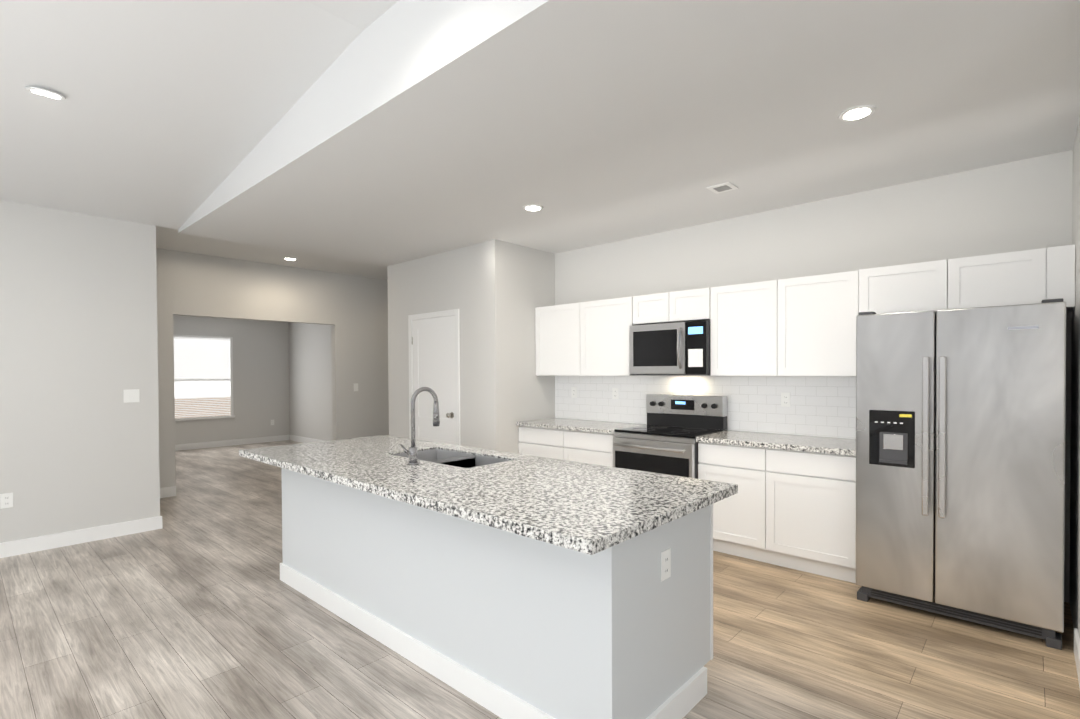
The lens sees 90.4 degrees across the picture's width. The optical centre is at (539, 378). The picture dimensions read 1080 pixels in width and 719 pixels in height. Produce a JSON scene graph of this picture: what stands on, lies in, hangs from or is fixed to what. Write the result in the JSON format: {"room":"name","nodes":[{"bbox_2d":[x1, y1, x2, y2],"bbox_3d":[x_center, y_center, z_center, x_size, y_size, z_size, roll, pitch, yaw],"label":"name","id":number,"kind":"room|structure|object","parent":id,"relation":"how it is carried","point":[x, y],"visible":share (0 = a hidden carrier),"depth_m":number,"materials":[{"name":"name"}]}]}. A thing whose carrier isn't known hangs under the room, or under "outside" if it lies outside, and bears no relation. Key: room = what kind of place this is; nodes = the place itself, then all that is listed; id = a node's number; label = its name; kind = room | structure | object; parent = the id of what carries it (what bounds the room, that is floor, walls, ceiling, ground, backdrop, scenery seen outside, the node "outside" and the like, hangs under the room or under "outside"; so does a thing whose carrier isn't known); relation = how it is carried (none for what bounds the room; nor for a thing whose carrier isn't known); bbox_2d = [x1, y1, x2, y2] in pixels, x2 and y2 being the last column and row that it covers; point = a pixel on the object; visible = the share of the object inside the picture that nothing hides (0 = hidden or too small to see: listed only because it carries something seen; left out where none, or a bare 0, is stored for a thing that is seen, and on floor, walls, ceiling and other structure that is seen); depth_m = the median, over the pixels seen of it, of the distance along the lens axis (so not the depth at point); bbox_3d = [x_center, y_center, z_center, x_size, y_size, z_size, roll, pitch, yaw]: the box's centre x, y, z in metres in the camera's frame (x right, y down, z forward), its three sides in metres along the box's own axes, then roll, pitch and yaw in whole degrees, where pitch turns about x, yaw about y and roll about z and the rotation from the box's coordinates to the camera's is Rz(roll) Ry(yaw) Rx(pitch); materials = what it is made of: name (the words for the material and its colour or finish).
{"room":"kitchen","nodes":[
{"label":"kitchen","id":0,"kind":"room"},
{"bbox_2d":[0,200,162,557],"bbox_3d":[-4.973,-0.318,3.398,0.134,3.450,4.254,0,1,42],"label":"wall","id":1,"kind":"structure","parent":0,"point":[79,443],"depth_m":4.50,"materials":[{"name":"white paint"}]},
{"bbox_2d":[0,493,12,508],"bbox_3d":[-4.175,0.952,4.199,0.007,0.115,0.072,0,1,42],"label":"outlet","id":2,"kind":"object","parent":1,"relation":"attached to","point":[6,499],"depth_m":4.20,"materials":[{"name":"white plastic"}]},
{"bbox_2d":[123,389,139,402],"bbox_3d":[-3.639,0.152,4.779,0.008,0.115,0.115,0,1,42],"label":"light switch","id":3,"kind":"object","parent":1,"relation":"attached to","point":[132,395],"depth_m":4.78,"materials":[{"name":"white plastic"}]},
{"bbox_2d":[0,0,398,228],"bbox_3d":[-1.752,-1.685,0.466,8.590,0.670,4.540,0,1,42],"label":"ceiling","id":4,"kind":"structure","parent":0,"point":[168,113],"depth_m":3.07,"materials":[{"name":"white paint"}]},
{"bbox_2d":[25,86,65,99],"bbox_3d":[-2.771,-1.599,3.008,0.169,0.026,0.170,0,1,42],"label":"recessed light","id":5,"kind":"object","parent":4,"relation":"attached to","point":[46,92],"visible":0.9,"depth_m":2.98,"materials":[{"name":"white plastic"}]},
{"bbox_2d":[173,315,289,444],"bbox_3d":[-6.829,0.030,9.879,0.120,2.600,4.520,0,1,42],"label":"wall","id":6,"kind":"structure","parent":0,"point":[260,375],"depth_m":10.85,"materials":[{"name":"white paint"}]},
{"bbox_2d":[174,335,234,420],"bbox_3d":[-6.419,-0.027,10.202,0.050,1.590,1.100,0,1,42],"label":"window","id":7,"kind":"structure","parent":6,"relation":"attached to","point":[197,416],"depth_m":10.25,"materials":[{"name":"white"}]},
{"bbox_2d":[174,337,229,416],"bbox_3d":[-6.416,-0.037,10.198,0.030,1.480,0.960,0,1,42],"label":"window blind","id":8,"kind":"object","parent":7,"relation":"attached to","point":[196,341],"visible":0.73,"depth_m":10.19,"materials":[{"name":"white plastic"}]},
{"bbox_2d":[156,226,386,279],"bbox_3d":[-2.662,-1.809,7.006,1.570,0.590,4.500,0,1,42],"label":"ceiling","id":9,"kind":"structure","parent":0,"point":[170,239],"depth_m":6.47,"materials":[{"name":"white paint"}]},
{"bbox_2d":[283,257,296,259],"bbox_3d":[-3.132,-1.504,6.723,0.170,0.008,0.170,0,1,42],"label":"recessed light","id":10,"kind":"object","parent":9,"relation":"in","point":[288,258],"visible":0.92,"depth_m":6.68,"materials":[{"name":"white plastic"}]},
{"bbox_2d":[156,248,388,497],"bbox_3d":[-3.185,-0.383,7.509,0.134,3.450,4.260,0,1,42],"label":"wall","id":11,"kind":"structure","parent":0,"point":[352,310],"depth_m":7.25,"materials":[{"name":"white paint"}]},
{"bbox_2d":[354,383,357,390],"bbox_3d":[-2.723,0.124,7.936,0.008,0.115,0.072,0,1,42],"label":"light switch","id":12,"kind":"object","parent":11,"relation":"attached to","point":[355,386],"visible":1,"depth_m":7.93,"materials":[{"name":"white plastic"}]},
{"bbox_2d":[288,322,331,442],"bbox_3d":[-3.770,0.011,10.057,4.160,2.600,0.134,0,1,42],"label":"wall","id":13,"kind":"structure","parent":0,"point":[310,385],"depth_m":10.74,"materials":[{"name":"white paint"}]},
{"bbox_2d":[178,0,550,232],"bbox_3d":[-0.224,-1.696,2.142,8.590,0.690,0.004,0,1,42],"label":"ceiling band","id":14,"kind":"object","parent":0,"point":[399,47],"visible":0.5,"depth_m":2.69,"materials":[{"name":"white paint"}]},
{"bbox_2d":[387,239,554,453],"bbox_3d":[-0.496,-0.036,6.761,1.960,2.750,1.990,0,1,42],"label":"wall","id":15,"kind":"structure","parent":0,"point":[495,292],"depth_m":5.66,"materials":[{"name":"white paint"}]},
{"bbox_2d":[412,316,455,444],"bbox_3d":[-1.223,0.330,6.033,0.804,2.029,0.076,0,1,42],"label":"pantry door","id":16,"kind":"structure","parent":15,"relation":"in","point":[433,353],"depth_m":6.03,"materials":[{"name":"white wood"}]},
{"bbox_2d":[408,309,459,445],"bbox_3d":[-1.204,0.301,6.054,0.934,2.102,0.017,0,1,42],"label":"door frame","id":17,"kind":"structure","parent":15,"relation":"attached to","point":[455,312],"depth_m":5.77,"materials":[{"name":"white wood"}]},
{"bbox_2d":[0,440,1079,718],"bbox_3d":[-2.465,1.435,4.050,14.700,0.100,8.950,0,1,42],"label":"floor","id":18,"kind":"structure","parent":0,"point":[194,608],"depth_m":2.79,"materials":[{"name":"beige wood"}]},
{"bbox_2d":[175,435,288,450],"bbox_3d":[-6.773,1.273,9.851,0.014,0.115,4.280,0,1,42],"label":"baseboard","id":19,"kind":"structure","parent":18,"relation":"on","point":[179,447],"depth_m":10.56,"materials":[{"name":"white wood"}]},
{"bbox_2d":[280,467,712,718],"bbox_3d":[-0.500,0.955,3.066,2.772,0.867,0.817,0,1,42],"label":"kitchen island","id":20,"kind":"object","parent":18,"relation":"on","point":[504,585],"depth_m":2.27,"materials":[{"name":"white paint"}]},
{"bbox_2d":[239,435,737,554],"bbox_3d":[-0.570,0.502,3.048,2.980,0.040,1.110,0,1,42],"label":"island countertop","id":21,"kind":"structure","parent":20,"relation":"on","point":[585,508],"depth_m":2.40,"materials":[{"name":"grey stone"}]},
{"bbox_2d":[399,387,439,466],"bbox_3d":[-0.699,0.263,3.108,0.153,0.437,0.211,0,1,42],"label":"faucet","id":22,"kind":"object","parent":21,"relation":"on","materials":[{"name":"silver metal"}]},
{"bbox_2d":[419,447,502,466],"bbox_3d":[-0.557,0.604,3.316,0.796,0.228,0.396,0,1,42],"label":"sink","id":23,"kind":"object","parent":21,"relation":"in","point":[436,454],"depth_m":3.43,"materials":[{"name":"silver metal"}]},
{"bbox_2d":[516,418,646,466],"bbox_3d":[0.418,0.899,5.397,1.231,0.907,0.630,0,1,42],"label":"base cabinet","id":24,"kind":"object","parent":18,"relation":"on","point":[585,441],"visible":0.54,"depth_m":5.18,"materials":[{"name":"white wood"}]},
{"bbox_2d":[516,418,646,433],"bbox_3d":[0.416,0.465,5.391,1.231,0.040,0.630,0,1,42],"label":"countertop","id":25,"kind":"structure","parent":24,"relation":"on","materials":[{"name":"stone"}]},
{"bbox_2d":[613,394,726,478],"bbox_3d":[1.116,0.746,4.677,0.756,1.185,0.718,0,1,42],"label":"stove","id":26,"kind":"object","parent":18,"relation":"on","point":[665,447],"visible":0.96,"depth_m":4.62,"materials":[{"name":"grey metal"}]},
{"bbox_2d":[696,430,855,582],"bbox_3d":[1.853,0.909,4.087,1.119,0.907,0.630,0,1,42],"label":"base cabinet","id":27,"kind":"object","parent":18,"relation":"on","point":[791,503],"visible":0.77,"depth_m":3.83,"materials":[{"name":"white wood"}]},
{"bbox_2d":[696,430,855,455],"bbox_3d":[1.851,0.475,4.081,1.119,0.040,0.630,0,1,42],"label":"countertop","id":28,"kind":"structure","parent":27,"relation":"on","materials":[{"name":"stone"}]},
{"bbox_2d":[855,298,1065,649],"bbox_3d":[2.540,0.478,3.274,0.926,1.783,0.845,0,1,42],"label":"refrigerator","id":29,"kind":"object","parent":18,"relation":"on","point":[960,463],"visible":1,"depth_m":2.95,"materials":[{"name":"grey metal"}]},
{"bbox_2d":[179,0,1079,265],"bbox_3d":[1.192,-1.729,3.695,8.590,0.700,4.200,0,1,42],"label":"ceiling","id":30,"kind":"structure","parent":0,"point":[586,123],"depth_m":2.88,"materials":[{"name":"white paint"}]},
{"bbox_2d":[523,204,543,210],"bbox_3d":[-0.056,-1.377,4.325,0.170,0.008,0.170,0,1,42],"label":"recessed light","id":31,"kind":"object","parent":30,"relation":"in","point":[532,207],"visible":0.96,"depth_m":4.30,"materials":[{"name":"white plastic"}]},
{"bbox_2d":[707,182,737,193],"bbox_3d":[1.317,-1.377,3.871,0.170,0.010,0.170,0,1,42],"label":"ceiling vent","id":32,"kind":"object","parent":30,"relation":"in","point":[723,187],"visible":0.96,"depth_m":3.85,"materials":[{"name":"white metal"}]},
{"bbox_2d":[838,105,875,120],"bbox_3d":[1.630,-1.365,2.760,0.170,0.008,0.170,0,1,42],"label":"recessed light","id":33,"kind":"object","parent":30,"relation":"in","point":[859,112],"visible":1,"depth_m":2.75,"materials":[{"name":"white plastic"}]},
{"bbox_2d":[555,150,1072,602],"bbox_3d":[1.782,-0.020,4.650,4.250,2.750,0.120,0,1,42],"label":"wall","id":34,"kind":"structure","parent":0,"point":[1022,205],"depth_m":4.00,"materials":[{"name":"white paint"}]},
{"bbox_2d":[535,297,633,375],"bbox_3d":[0.510,-0.402,5.495,1.221,0.735,0.326,0,1,42],"label":"upper cabinet","id":35,"kind":"object","parent":34,"relation":"attached to","point":[589,338],"visible":0.94,"depth_m":5.34,"materials":[{"name":"white wood"}]},
{"bbox_2d":[633,288,709,324],"bbox_3d":[1.241,-0.635,4.825,0.751,0.260,0.326,0,1,42],"label":"upper cabinet","id":36,"kind":"object","parent":34,"relation":"attached to","point":[679,306],"visible":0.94,"depth_m":4.69,"materials":[{"name":"white wood"}]},
{"bbox_2d":[629,320,710,375],"bbox_3d":[1.202,-0.260,4.785,0.746,0.457,0.447,0,1,42],"label":"microwave","id":37,"kind":"object","parent":36,"relation":"attached to","point":[674,349],"visible":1,"depth_m":4.63,"materials":[{"name":"grey metal"}]},
{"bbox_2d":[555,375,855,438],"bbox_3d":[1.324,0.196,4.986,3.120,0.497,0.008,0,1,42],"label":"tile backsplash","id":38,"kind":"structure","parent":34,"relation":"attached to","point":[822,406],"depth_m":4.59,"materials":[{"name":"white tile"}]},
{"bbox_2d":[571,387,576,397],"bbox_3d":[0.371,0.146,5.843,0.072,0.115,0.007,0,1,42],"label":"outlet","id":39,"kind":"object","parent":38,"relation":"attached to","point":[573,389],"depth_m":5.84,"materials":[{"name":"white plastic"}]},
{"bbox_2d":[612,388,617,398],"bbox_3d":[0.770,0.149,5.479,0.072,0.115,0.007,0,1,42],"label":"outlet","id":40,"kind":"object","parent":38,"relation":"attached to","point":[614,390],"depth_m":5.48,"materials":[{"name":"white plastic"}]},
{"bbox_2d":[781,392,789,406],"bbox_3d":[1.997,0.168,4.361,0.072,0.115,0.007,0,1,42],"label":"outlet","id":41,"kind":"object","parent":38,"relation":"attached to","point":[785,399],"depth_m":4.36,"materials":[{"name":"white plastic"}]},
{"bbox_2d":[710,270,858,375],"bbox_3d":[1.922,-0.392,4.208,1.081,0.735,0.326,0,1,42],"label":"upper cabinet","id":42,"kind":"object","parent":34,"relation":"attached to","point":[802,326],"visible":0.9,"depth_m":4.05,"materials":[{"name":"white wood"}]},
{"bbox_2d":[859,244,1074,313],"bbox_3d":[2.704,-0.582,3.471,1.059,0.345,0.356,0,1,42],"label":"upper cabinet","id":43,"kind":"object","parent":34,"relation":"attached to","point":[1033,276],"visible":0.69,"depth_m":3.28,"materials":[{"name":"white wood"}]},
{"bbox_2d":[1069,116,1079,687],"bbox_3d":[2.608,0.005,2.503,0.134,2.750,1.940,0,1,42],"label":"wall","id":44,"kind":"structure","parent":0,"point":[1074,585],"depth_m":2.90,"materials":[{"name":"white paint"}]}
]}

